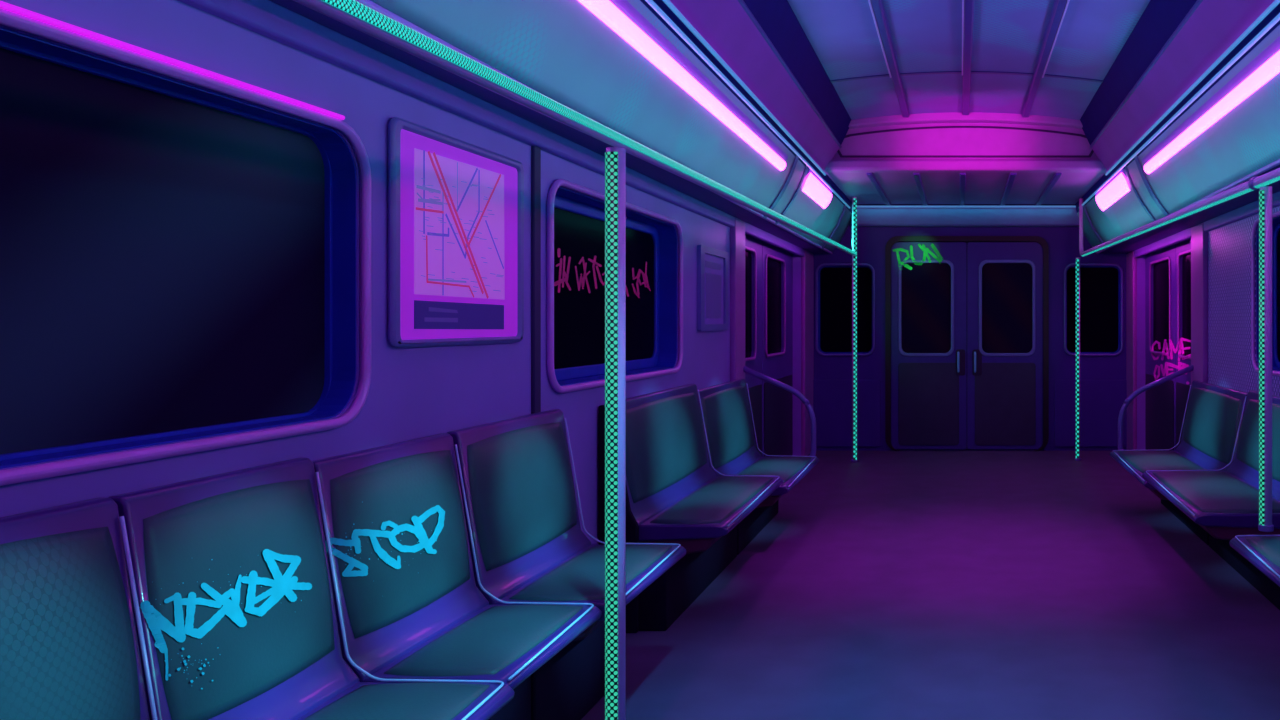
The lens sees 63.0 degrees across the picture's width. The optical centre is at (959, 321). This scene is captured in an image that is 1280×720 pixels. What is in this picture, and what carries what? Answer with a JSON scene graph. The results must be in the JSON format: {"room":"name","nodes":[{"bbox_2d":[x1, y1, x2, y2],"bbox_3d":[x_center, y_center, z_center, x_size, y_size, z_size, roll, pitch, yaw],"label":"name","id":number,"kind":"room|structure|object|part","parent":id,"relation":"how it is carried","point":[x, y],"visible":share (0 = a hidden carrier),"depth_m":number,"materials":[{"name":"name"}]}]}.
{"room":"subway car interior","nodes":[
{"label":"subway car interior","id":0,"kind":"room"},
{"bbox_2d":[0,0,800,544],"bbox_3d":[-1.475,0.025,3.600,0.150,2.350,11.200,0,0,0],"label":"wall","id":1,"kind":"structure","parent":0,"point":[415,392],"depth_m":2.36,"materials":[{"name":"paint"}]},
{"bbox_2d":[0,1,370,485],"bbox_3d":[-1.427,-0.112,1.389,0.109,0.698,1.778,0,0,0],"label":"window","id":2,"kind":"structure","parent":1,"relation":"in","point":[178,259],"depth_m":1.77,"materials":[{"name":"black glass"}]},
{"bbox_3d":[-1.378,-0.456,1.333,0.010,0.011,1.665,0,0,0],"label":"neon trim","id":3,"kind":"part","parent":2,"relation":"part of","materials":[{"name":"purple plastic"}]},
{"bbox_2d":[388,117,523,347],"bbox_3d":[-1.389,-0.221,2.721,0.019,0.570,0.714,0,0,0],"label":"map poster","id":4,"kind":"object","parent":1,"relation":"attached to","point":[456,206],"visible":1,"depth_m":2.65,"materials":[{"name":"paper"}]},
{"bbox_2d":[424,307,457,321],"bbox_3d":[-1.386,-0.019,2.593,0.001,0.040,0.168,0,0,0],"label":"print","id":5,"kind":"object","parent":4,"relation":"attached to","point":[431,314],"depth_m":2.59},
{"bbox_2d":[419,178,503,291],"bbox_3d":[-1.386,-0.242,2.716,0.001,0.311,0.462,0,0,0],"label":"print","id":6,"kind":"object","parent":4,"relation":"attached to","point":[461,220],"depth_m":2.70,"materials":[{"name":"paper"}]},
{"bbox_2d":[177,0,810,256],"bbox_3d":[-1.390,-0.610,3.525,0.040,0.070,11.050,0,0,0],"label":"trim","id":7,"kind":"structure","parent":1,"relation":"attached to","point":[266,18],"depth_m":2.45,"materials":[{"name":"metal"}]},
{"bbox_2d":[531,146,540,413],"bbox_3d":[-1.395,-0.120,3.190,0.013,0.940,0.050,0,0,0],"label":"trim","id":8,"kind":"structure","parent":1,"relation":"attached to","point":[535,151],"depth_m":3.17,"materials":[{"name":"metal"}]},
{"bbox_2d":[547,179,682,392],"bbox_3d":[-1.446,-0.125,4.059,0.137,0.748,1.561,0,0,0],"label":"window","id":9,"kind":"structure","parent":1,"relation":"in","point":[575,221],"depth_m":4.00,"materials":[{"name":"black glass"}]},
{"bbox_3d":[-1.507,-0.125,4.059,0.008,0.692,1.505,0,0,0],"label":"pane","id":10,"kind":"part","parent":9,"relation":"part of","materials":[{"name":"clear glass"}]},
{"bbox_3d":[-1.502,-0.125,4.059,0.025,0.692,1.505,0,0,0],"label":"frame","id":11,"kind":"part","parent":9,"relation":"part of","materials":[{"name":"blue rubber"}]},
{"bbox_2d":[697,245,727,330],"bbox_3d":[-1.389,-0.181,5.465,0.021,0.462,0.610,0,0,0],"label":"notice","id":12,"kind":"object","parent":1,"relation":"attached to","point":[712,264],"visible":1,"depth_m":5.42,"materials":[{"name":"purple paper"}]},
{"bbox_2d":[730,218,744,380],"bbox_3d":[-1.383,0.280,6.035,0.035,1.840,0.270,0,0,0],"label":"trim","id":13,"kind":"structure","parent":1,"relation":"attached to","point":[737,233],"depth_m":5.95,"materials":[{"name":"metal"}]},
{"bbox_2d":[745,234,761,455],"bbox_3d":[-1.488,0.235,6.702,0.053,1.910,1.065,0,0,0],"label":"door","id":14,"kind":"structure","parent":1,"relation":"in","point":[753,246],"depth_m":6.96,"materials":[{"name":"purple metal"}]},
{"bbox_3d":[-1.500,-0.125,6.670,0.010,0.754,0.584,0,0,0],"label":"pane","id":15,"kind":"part","parent":14,"relation":"part of","materials":[{"name":"clear glass"}]},
{"bbox_3d":[-1.471,0.815,6.702,0.008,0.710,0.965,0,0,0],"label":"kick panel","id":16,"kind":"part","parent":14,"relation":"part of","materials":[{"name":"metal"}]},
{"bbox_2d":[762,241,792,456],"bbox_3d":[-1.488,0.235,7.897,0.053,1.910,1.305,0,0,0],"label":"door","id":17,"kind":"structure","parent":1,"relation":"in","point":[777,263],"depth_m":7.84,"materials":[{"name":"purple metal"}]},
{"bbox_3d":[-1.500,-0.125,7.740,0.010,0.754,0.764,0,0,0],"label":"pane","id":18,"kind":"part","parent":17,"relation":"part of","materials":[{"name":"clear glass"}]},
{"bbox_3d":[-1.471,0.815,7.897,0.008,0.710,1.205,0,0,0],"label":"kick panel","id":19,"kind":"part","parent":17,"relation":"part of","materials":[{"name":"metal"}]},
{"bbox_2d":[743,366,815,455],"bbox_3d":[-1.158,0.620,6.167,0.481,0.683,0.110,0,0,0],"label":"rail","id":20,"kind":"object","parent":1,"relation":"attached to","point":[747,370],"visible":0.59,"depth_m":6.17,"materials":[{"name":"metal"}]},
{"bbox_2d":[801,250,813,455],"bbox_3d":[-1.383,0.280,8.800,0.035,1.840,0.500,0,0,0],"label":"trim","id":21,"kind":"structure","parent":1,"relation":"attached to","point":[807,262],"depth_m":8.68,"materials":[{"name":"purple metal"}]},
{"bbox_2d":[269,0,1279,253],"bbox_3d":[0.093,-1.086,3.525,2.987,0.908,11.050,0,0,0],"label":"ceiling","id":22,"kind":"structure","parent":0,"point":[887,102],"depth_m":4.89,"materials":[{"name":"purple metal"}]},
{"bbox_2d":[293,0,856,255],"bbox_3d":[-1.074,-0.505,3.190,0.390,0.256,10.181,0,0,0],"label":"handrail","id":23,"kind":"object","parent":22,"relation":"attached to","point":[354,14],"visible":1,"depth_m":1.88,"materials":[{"name":"teal metal"}]},
{"bbox_3d":[-1.100,-0.837,3.525,0.200,0.397,11.050,0,0,0],"label":"cove panel","id":24,"kind":"part","parent":22,"relation":"part of","materials":[{"name":"teal metal"}]},
{"bbox_2d":[578,0,787,170],"bbox_3d":[-1.055,-0.920,1.925,0.092,0.144,7.570,0,0,0],"label":"ceiling light","id":25,"kind":"object","parent":22,"relation":"attached to","point":[604,10],"visible":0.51,"depth_m":3.51,"materials":[{"name":"plastic"}]},
{"bbox_3d":[-0.922,-1.173,2.475,0.125,0.215,8.950,0,0,0],"label":"slope panel","id":26,"kind":"part","parent":22,"relation":"part of","materials":[{"name":"metal"}]},
{"bbox_3d":[-1.091,-0.822,5.910,0.200,0.379,0.080,0,0,0],"label":"cove frame","id":27,"kind":"part","parent":22,"relation":"part of","materials":[{"name":"teal metal"}]},
{"bbox_3d":[-1.091,-0.822,6.275,0.200,0.379,0.050,0,0,0],"label":"cove frame","id":28,"kind":"part","parent":22,"relation":"part of","materials":[{"name":"metal"}]},
{"bbox_2d":[802,168,831,208],"bbox_3d":[-1.042,-0.942,6.970,0.106,0.163,1.160,0,0,0],"label":"ceiling light","id":29,"kind":"object","parent":22,"relation":"attached to","point":[814,187],"visible":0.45,"depth_m":6.85,"materials":[{"name":"plastic"}]},
{"bbox_3d":[-1.091,-0.822,8.400,0.200,0.379,0.100,0,0,0],"label":"cove frame","id":30,"kind":"part","parent":22,"relation":"part of","materials":[{"name":"metal"}]},
{"bbox_3d":[0.040,-1.110,8.050,2.080,0.040,2.000,0,0,0],"label":"ceiling panel","id":31,"kind":"part","parent":22,"relation":"part of","materials":[{"name":"metal"}]},
{"bbox_3d":[0.040,-1.298,6.989,1.832,0.199,0.003,0,0,0],"label":"bulkhead panel","id":32,"kind":"part","parent":22,"relation":"part of","materials":[{"name":"purple metal"}]},
{"bbox_3d":[1.171,-0.822,8.400,0.200,0.379,0.100,0,0,0],"label":"cove frame","id":33,"kind":"part","parent":22,"relation":"part of","materials":[{"name":"metal"}]},
{"bbox_2d":[1095,168,1129,210],"bbox_3d":[1.122,-0.942,7.045,0.106,0.163,1.310,0,0,0],"label":"ceiling light","id":34,"kind":"object","parent":22,"relation":"attached to","point":[1117,186],"visible":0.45,"depth_m":6.91,"materials":[{"name":"white plastic"}]},
{"bbox_3d":[1.171,-0.822,6.275,0.200,0.379,0.050,0,0,0],"label":"cove frame","id":35,"kind":"part","parent":22,"relation":"part of","materials":[{"name":"grey metal"}]},
{"bbox_3d":[1.171,-0.822,5.910,0.200,0.379,0.080,0,0,0],"label":"cove frame","id":36,"kind":"part","parent":22,"relation":"part of","materials":[{"name":"teal metal"}]},
{"bbox_3d":[1.180,-0.837,3.525,0.200,0.397,11.050,0,0,0],"label":"cove panel","id":37,"kind":"part","parent":22,"relation":"part of","materials":[{"name":"metal"}]},
{"bbox_2d":[1079,168,1279,255],"bbox_3d":[1.188,-0.721,3.260,0.322,0.693,10.320,0,0,0],"label":"handrail","id":38,"kind":"object","parent":22,"relation":"attached to","point":[1254,183],"visible":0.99,"depth_m":4.36,"materials":[{"name":"teal metal"}]},
{"bbox_3d":[1.002,-1.173,2.475,0.125,0.215,8.950,0,0,0],"label":"slope panel","id":39,"kind":"part","parent":22,"relation":"part of","materials":[{"name":"metal"}]},
{"bbox_2d":[1142,36,1279,173],"bbox_3d":[1.135,-0.920,1.985,0.092,0.144,7.690,0,0,0],"label":"ceiling light","id":40,"kind":"object","parent":22,"relation":"attached to","point":[1270,68],"visible":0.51,"depth_m":4.09,"materials":[{"name":"plastic"}]},
{"bbox_2d":[581,451,1279,719],"bbox_3d":[0.093,1.230,3.600,3.287,0.060,11.200,0,0,0],"label":"floor","id":41,"kind":"structure","parent":0,"point":[883,585],"depth_m":4.04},
{"bbox_2d":[0,497,157,719],"bbox_3d":[-1.157,0.740,1.295,0.462,0.920,0.526,0,0,0],"label":"seat","id":42,"kind":"object","parent":41,"relation":"on","point":[69,647],"visible":1,"depth_m":1.43,"materials":[{"name":"teal plastic"}]},
{"bbox_2d":[108,458,513,719],"bbox_3d":[-1.157,0.741,1.795,0.462,0.918,0.466,0,0,0],"label":"seat","id":43,"kind":"object","parent":41,"relation":"on","point":[231,571],"visible":1,"depth_m":1.78,"materials":[{"name":"teal plastic"}]},
{"bbox_3d":[-1.319,0.528,1.795,0.138,0.493,0.458,0,0,0],"label":"backrest","id":44,"kind":"part","parent":43,"relation":"part of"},
{"bbox_2d":[312,433,601,719],"bbox_3d":[-1.168,0.748,2.308,0.439,0.905,0.551,0,0,0],"label":"seat","id":45,"kind":"object","parent":41,"relation":"on","point":[413,607],"visible":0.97,"depth_m":2.24,"materials":[{"name":"teal plastic"}]},
{"bbox_3d":[-1.319,0.535,2.308,0.138,0.480,0.543,0,0,0],"label":"backrest","id":46,"kind":"part","parent":45,"relation":"part of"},
{"bbox_2d":[447,409,685,719],"bbox_3d":[-1.157,0.748,2.950,0.462,0.905,0.696,0,0,0],"label":"seat","id":47,"kind":"object","parent":41,"relation":"on","point":[530,544],"visible":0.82,"depth_m":2.84,"materials":[{"name":"teal plastic"}]},
{"bbox_3d":[-1.319,0.537,2.950,0.138,0.485,0.688,0,0,0],"label":"backrest","id":48,"kind":"part","parent":47,"relation":"part of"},
{"bbox_2d":[605,147,625,719],"bbox_3d":[-0.905,0.372,2.550,0.076,1.655,0.076,0,0,0],"label":"pole","id":49,"kind":"object","parent":41,"relation":"on","point":[615,157],"visible":1,"depth_m":2.53,"materials":[{"name":"teal metal"}]},
{"bbox_2d":[599,384,782,632],"bbox_3d":[-1.147,0.757,4.351,0.493,0.885,1.233,0,0,0],"label":"seat","id":50,"kind":"object","parent":41,"relation":"on","point":[674,495],"visible":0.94,"depth_m":4.06,"materials":[{"name":"teal plastic"}]},
{"bbox_3d":[-1.319,0.761,3.750,0.149,0.878,0.030,0,0,0],"label":"panel","id":51,"kind":"part","parent":50,"relation":"part of","materials":[{"name":"plastic"}]},
{"bbox_3d":[-1.317,0.565,4.365,0.143,0.500,1.198,0,0,0],"label":"backrest","id":52,"kind":"part","parent":50,"relation":"part of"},
{"bbox_2d":[697,379,818,554],"bbox_3d":[-1.135,0.777,5.545,0.507,0.845,1.106,0,0,0],"label":"seat","id":53,"kind":"object","parent":41,"relation":"on","point":[725,406],"visible":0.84,"depth_m":5.43,"materials":[{"name":"teal plastic"}]},
{"bbox_3d":[-1.317,0.613,5.545,0.143,0.515,1.098,0,0,0],"label":"backrest","id":54,"kind":"part","parent":53,"relation":"part of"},
{"bbox_2d":[851,197,857,462],"bbox_3d":[-0.905,0.066,8.310,0.062,2.268,0.062,0,0,0],"label":"pole","id":55,"kind":"object","parent":41,"relation":"on","point":[854,459],"visible":1,"depth_m":8.29,"materials":[{"name":"teal metal"}]},
{"bbox_2d":[1075,257,1080,460],"bbox_3d":[1.022,0.321,8.400,0.056,1.758,0.056,0,0,0],"label":"pole","id":56,"kind":"object","parent":41,"relation":"on","point":[1077,458],"visible":1,"depth_m":8.38,"materials":[{"name":"teal metal"}]},
{"bbox_2d":[1110,380,1247,545],"bbox_3d":[1.281,0.792,5.810,0.587,0.815,1.216,0,0,0],"label":"seat","id":57,"kind":"object","parent":41,"relation":"on","point":[1213,414],"visible":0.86,"depth_m":5.72,"materials":[{"name":"teal plastic"}]},
{"bbox_3d":[1.498,0.630,5.810,0.153,0.490,1.208,0,0,0],"label":"backrest","id":58,"kind":"part","parent":57,"relation":"part of","materials":[{"name":"teal plastic"}]},
{"bbox_2d":[1142,391,1279,609],"bbox_3d":[1.271,0.782,4.590,0.607,0.835,1.176,0,0,0],"label":"seat","id":59,"kind":"object","parent":41,"relation":"on","point":[1225,504],"visible":0.87,"depth_m":4.51,"materials":[{"name":"teal plastic"}]},
{"bbox_3d":[1.498,0.593,4.590,0.153,0.455,1.168,0,0,0],"label":"backrest","id":60,"kind":"part","parent":59,"relation":"part of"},
{"bbox_2d":[1229,535,1279,586],"bbox_3d":[1.261,0.750,3.115,0.627,0.900,0.626,0,0,0],"label":"seat","id":61,"kind":"object","parent":41,"relation":"on","point":[1262,551],"visible":1,"depth_m":3.19,"materials":[{"name":"teal plastic"}]},
{"bbox_2d":[1258,186,1273,531],"bbox_3d":[1.063,0.128,3.370,0.051,1.194,0.051,0,0,0],"label":"pole","id":62,"kind":"object","parent":61,"relation":"attached to","point":[1265,524],"visible":1,"depth_m":3.35,"materials":[{"name":"teal metal"}]},
{"bbox_2d":[813,205,1126,450],"bbox_3d":[0.093,-0.025,9.115,3.287,2.450,0.170,0,0,0],"label":"wall","id":63,"kind":"structure","parent":0,"point":[1103,382],"depth_m":9.05,"materials":[{"name":"paint"}]},
{"bbox_2d":[815,263,874,355],"bbox_3d":[-1.070,-0.115,9.074,0.554,0.864,0.092,0,0,0],"label":"window","id":64,"kind":"structure","parent":63,"relation":"in","point":[833,281],"depth_m":9.11,"materials":[{"name":"dark glass"},{"name":"navy rubber"}]},
{"bbox_3d":[-1.062,0.850,9.040,0.645,0.620,0.020,0,0,0],"label":"wainscot panel","id":65,"kind":"part","parent":63,"relation":"part of","materials":[{"name":"paint"}]},
{"bbox_2d":[891,242,966,449],"bbox_3d":[-0.291,0.223,9.045,0.707,1.935,0.110,0,0,0],"label":"door","id":66,"kind":"structure","parent":63,"relation":"in","point":[929,279],"depth_m":9.05,"materials":[{"name":"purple metal"}]},
{"bbox_3d":[-0.315,-0.130,9.075,0.464,0.844,0.010,0,0,0],"label":"pane","id":67,"kind":"part","parent":66,"relation":"part of","materials":[{"name":"clear glass"}]},
{"bbox_3d":[-0.291,0.765,9.046,0.567,0.770,0.008,0,0,0],"label":"panel","id":68,"kind":"part","parent":66,"relation":"part of","materials":[{"name":"metal"}]},
{"bbox_3d":[-0.015,0.372,9.018,0.022,0.196,0.056,0,0,0],"label":"handle","id":69,"kind":"part","parent":66,"relation":"part of","materials":[{"name":"blue metal"}]},
{"bbox_3d":[0.005,0.378,9.045,0.090,0.245,0.010,0,0,0],"label":"handle plate","id":70,"kind":"part","parent":66,"relation":"part of","materials":[{"name":"metal"}]},
{"bbox_2d":[885,236,1048,450],"bbox_3d":[0.065,0.200,9.060,1.520,2.000,0.080,0,0,0],"label":"trim","id":71,"kind":"structure","parent":63,"relation":"attached to","point":[893,240],"depth_m":9.02,"materials":[{"name":"metal"}]},
{"bbox_2d":[857,206,1078,226],"bbox_3d":[0.075,-0.980,8.988,2.130,0.190,0.125,0,0,0],"label":"trim","id":72,"kind":"structure","parent":63,"relation":"attached to","point":[867,216],"depth_m":8.95,"materials":[{"name":"metal"}]},
{"bbox_3d":[0.075,-1.063,8.938,2.110,0.017,0.025,0,0,0],"label":"cornice","id":73,"kind":"part","parent":72,"relation":"part of","materials":[{"name":"metal"}]},
{"bbox_2d":[967,242,1042,449],"bbox_3d":[0.421,0.223,9.045,0.707,1.935,0.110,0,0,0],"label":"door","id":74,"kind":"structure","parent":63,"relation":"in","point":[1005,279],"depth_m":9.05,"materials":[{"name":"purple metal"}]},
{"bbox_3d":[0.140,0.372,9.018,0.022,0.196,0.056,0,0,0],"label":"handle","id":75,"kind":"part","parent":74,"relation":"part of","materials":[{"name":"blue metal"}]},
{"bbox_3d":[0.160,0.378,9.045,0.090,0.245,0.010,0,0,0],"label":"handle plate","id":76,"kind":"part","parent":74,"relation":"part of","materials":[{"name":"silver metal"}]},
{"bbox_3d":[0.421,0.765,9.046,0.567,0.770,0.008,0,0,0],"label":"panel","id":77,"kind":"part","parent":74,"relation":"part of","materials":[{"name":"metal"}]},
{"bbox_3d":[0.440,-0.130,9.075,0.474,0.844,0.010,0,0,0],"label":"pane","id":78,"kind":"part","parent":74,"relation":"part of","materials":[{"name":"clear glass"}]},
{"bbox_3d":[1.225,0.850,9.040,0.690,0.620,0.020,0,0,0],"label":"wainscot panel","id":79,"kind":"part","parent":63,"relation":"part of","materials":[{"name":"paint"}]},
{"bbox_2d":[1064,263,1122,355],"bbox_3d":[1.245,-0.115,9.074,0.554,0.864,0.092,0,0,0],"label":"window","id":80,"kind":"structure","parent":63,"relation":"in","point":[1101,284],"depth_m":9.11,"materials":[{"name":"black glass"}]},
{"bbox_2d":[1137,206,1279,449],"bbox_3d":[1.659,0.025,3.600,0.156,2.350,11.200,0,0,0],"label":"wall","id":81,"kind":"structure","parent":0,"point":[1230,365],"depth_m":5.73,"materials":[{"name":"paint"}]},
{"bbox_2d":[1126,251,1136,449],"bbox_3d":[1.569,0.280,8.875,0.035,1.840,0.350,0,0,0],"label":"trim","id":82,"kind":"structure","parent":81,"relation":"attached to","point":[1131,262],"depth_m":8.78,"materials":[{"name":"purple metal"}]},
{"bbox_2d":[1118,365,1193,449],"bbox_3d":[1.320,0.633,6.477,0.531,0.698,0.070,0,0,0],"label":"rail","id":83,"kind":"object","parent":81,"relation":"attached to","point":[1142,389],"visible":0.56,"depth_m":6.46,"materials":[{"name":"metal"}]},
{"bbox_2d":[1145,244,1178,450],"bbox_3d":[1.673,0.235,8.021,0.057,1.910,1.359,0,0,0],"label":"door","id":84,"kind":"structure","parent":81,"relation":"in","point":[1160,265],"depth_m":8.06,"materials":[{"name":"purple metal"}]},
{"bbox_3d":[1.658,0.815,8.095,0.008,0.710,1.110,0,0,0],"label":"kick panel","id":85,"kind":"part","parent":84,"relation":"part of","materials":[{"name":"metal"}]},
{"bbox_3d":[1.687,-0.125,8.050,0.010,0.754,0.784,0,0,0],"label":"pane","id":86,"kind":"part","parent":84,"relation":"part of","materials":[{"name":"clear glass"}]},
{"bbox_2d":[1169,238,1190,447],"bbox_3d":[1.673,0.235,7.090,0.057,1.910,1.140,0,0,0],"label":"door","id":87,"kind":"structure","parent":81,"relation":"in","point":[1182,351],"depth_m":7.28,"materials":[{"name":"purple metal"}]},
{"bbox_3d":[1.658,0.815,7.000,0.008,0.710,0.860,0,0,0],"label":"kick panel","id":88,"kind":"part","parent":87,"relation":"part of","materials":[{"name":"metal"}]},
{"bbox_3d":[1.687,-0.125,7.060,0.010,0.754,0.564,0,0,0],"label":"pane","id":89,"kind":"part","parent":87,"relation":"part of","materials":[{"name":"clear glass"}]},
{"bbox_2d":[1191,223,1207,384],"bbox_3d":[1.569,0.280,6.360,0.035,1.840,0.320,0,0,0],"label":"trim","id":90,"kind":"structure","parent":81,"relation":"attached to","point":[1199,238],"depth_m":6.29,"materials":[{"name":"metal"}]},
{"bbox_2d":[1134,191,1279,257],"bbox_3d":[1.577,-0.610,3.525,0.040,0.070,11.050,0,0,0],"label":"trim","id":91,"kind":"structure","parent":81,"relation":"attached to","point":[1251,209],"depth_m":5.93,"materials":[{"name":"metal"}]},
{"bbox_2d":[1251,211,1279,375],"bbox_3d":[1.633,-0.140,4.525,0.137,0.814,1.394,0,0,0],"label":"window","id":92,"kind":"structure","parent":81,"relation":"in","point":[1276,221],"depth_m":5.17,"materials":[{"name":"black glass"}]},
{"bbox_3d":[1.690,-0.140,4.525,0.025,0.762,1.342,0,0,0],"label":"frame","id":93,"kind":"part","parent":92,"relation":"part of","materials":[{"name":"blue rubber"}]},
{"bbox_3d":[1.694,-0.140,4.525,0.008,0.762,1.342,0,0,0],"label":"pane","id":94,"kind":"part","parent":92,"relation":"part of","materials":[{"name":"clear glass"}]}
]}

